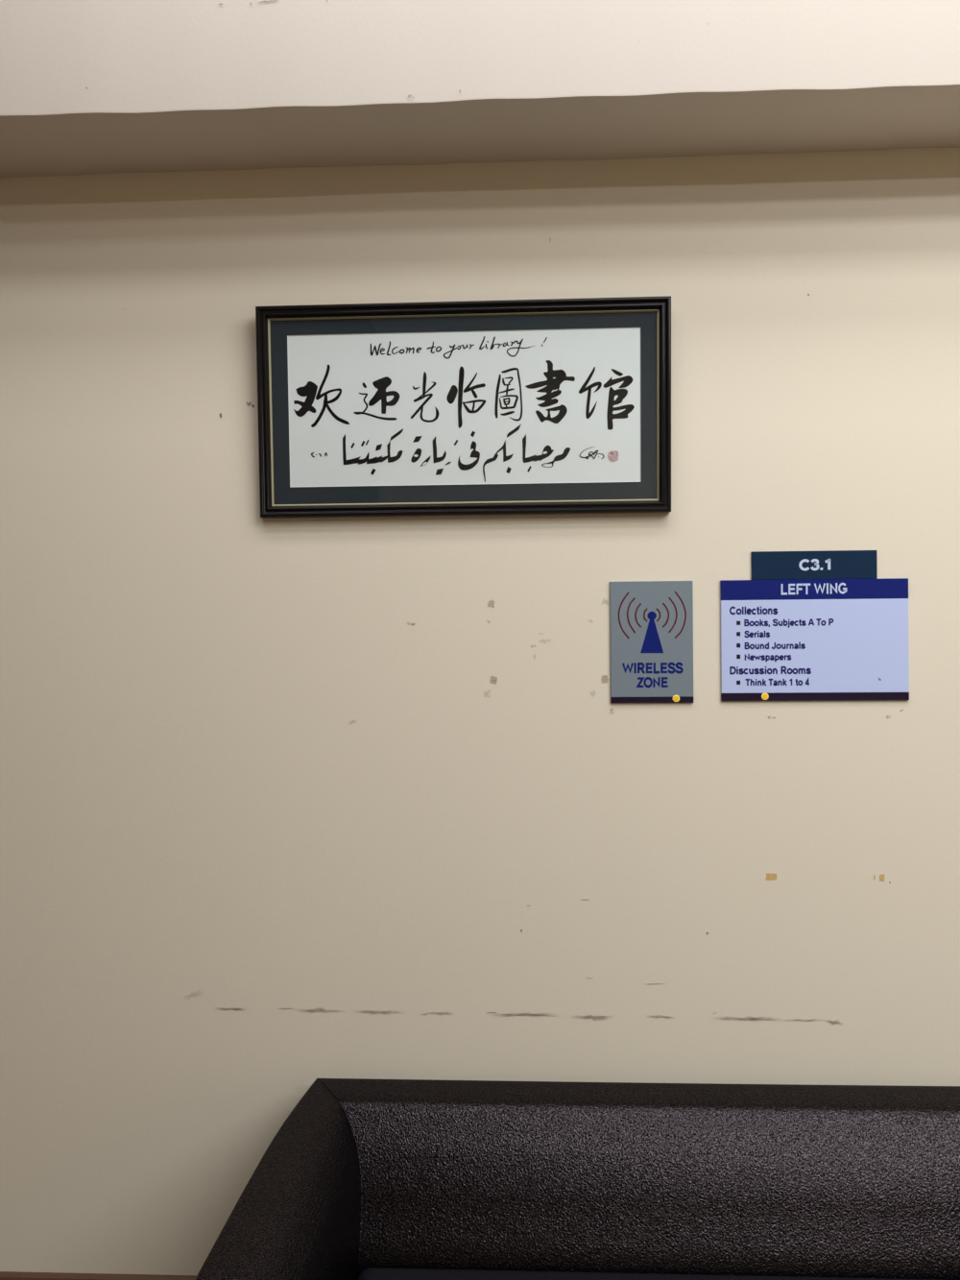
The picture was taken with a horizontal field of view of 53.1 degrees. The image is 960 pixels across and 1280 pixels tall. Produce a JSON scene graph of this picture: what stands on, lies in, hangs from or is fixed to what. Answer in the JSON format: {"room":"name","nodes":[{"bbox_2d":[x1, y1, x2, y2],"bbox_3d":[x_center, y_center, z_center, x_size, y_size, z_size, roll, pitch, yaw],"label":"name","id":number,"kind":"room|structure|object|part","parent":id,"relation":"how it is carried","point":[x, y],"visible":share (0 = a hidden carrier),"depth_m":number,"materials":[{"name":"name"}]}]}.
{"room":"library","nodes":[
{"label":"library","id":0,"kind":"room"},
{"bbox_2d":[0,147,959,1275],"bbox_3d":[2.017,-0.357,2.185,6.560,3.800,0.150,0,0,3],"label":"wall","id":1,"kind":"structure","parent":0,"point":[286,804],"depth_m":2.21,"materials":[{"name":"beige paint"}]},
{"bbox_2d":[0,1271,197,1279],"bbox_3d":[2.029,1.501,2.111,6.560,0.084,0.014,0,0,3],"label":"baseboard","id":2,"kind":"structure","parent":1,"relation":"attached to","point":[4,1275],"depth_m":2.24,"materials":[{"name":"brown wood"}]},
{"bbox_2d":[255,295,671,518],"bbox_3d":[-0.039,-0.523,2.176,0.936,0.477,0.047,0,0,3],"label":"picture frame","id":3,"kind":"object","parent":1,"relation":"attached to","point":[551,405],"visible":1,"depth_m":2.18,"materials":[{"name":"black paint"}]},
{"bbox_2d":[0,0,959,177],"bbox_3d":[1.996,-1.681,1.977,6.560,1.150,0.257,0,0,3],"label":"ceiling","id":4,"kind":"structure","parent":1,"relation":"attached to","point":[87,86],"depth_m":1.97,"materials":[{"name":"white paint"}]},
{"bbox_2d":[609,580,693,702],"bbox_3d":[0.390,0.005,2.181,0.186,0.276,0.006,0,0,3],"label":"sign","id":5,"kind":"object","parent":1,"relation":"attached to","point":[652,621],"visible":1,"depth_m":2.18,"materials":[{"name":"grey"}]},
{"bbox_2d":[720,578,909,700],"bbox_3d":[0.754,0.000,2.165,0.416,0.273,0.006,0,0,3],"label":"sign","id":6,"kind":"object","parent":1,"relation":"attached to","point":[801,640],"visible":1,"depth_m":2.16,"materials":[{"name":"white plastic"}]},
{"bbox_2d":[751,550,877,579],"bbox_3d":[0.753,-0.169,2.165,0.278,0.064,0.004,0,0,3],"label":"number plate","id":7,"kind":"object","parent":1,"relation":"attached to","point":[826,564],"visible":1,"depth_m":2.16,"materials":[{"name":"blue plastic"}]},
{"bbox_3d":[1.877,1.609,-1.303,6.560,0.100,7.150,0,0,3],"label":"floor","id":8,"kind":"structure","parent":0,"visible":0},
{"bbox_2d":[195,1078,959,1279],"bbox_3d":[0.508,1.267,1.765,1.869,0.582,0.720,0,0,3],"label":"sofa","id":9,"kind":"object","parent":8,"relation":"on","point":[364,1178],"visible":1,"depth_m":1.93,"materials":[{"name":"black leather"}]},
{"bbox_3d":[-0.335,1.225,1.805,0.183,0.480,0.715,0,0,3],"label":"armrest","id":10,"kind":"part","parent":9,"relation":"part of","materials":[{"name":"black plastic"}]},
{"bbox_2d":[357,1267,934,1279],"bbox_3d":[0.502,1.281,1.636,1.508,0.116,0.462,0,0,3],"label":"seat cushion","id":11,"kind":"object","parent":9,"relation":"on","point":[363,1273],"depth_m":1.86,"materials":[{"name":"black leather"}]}
]}

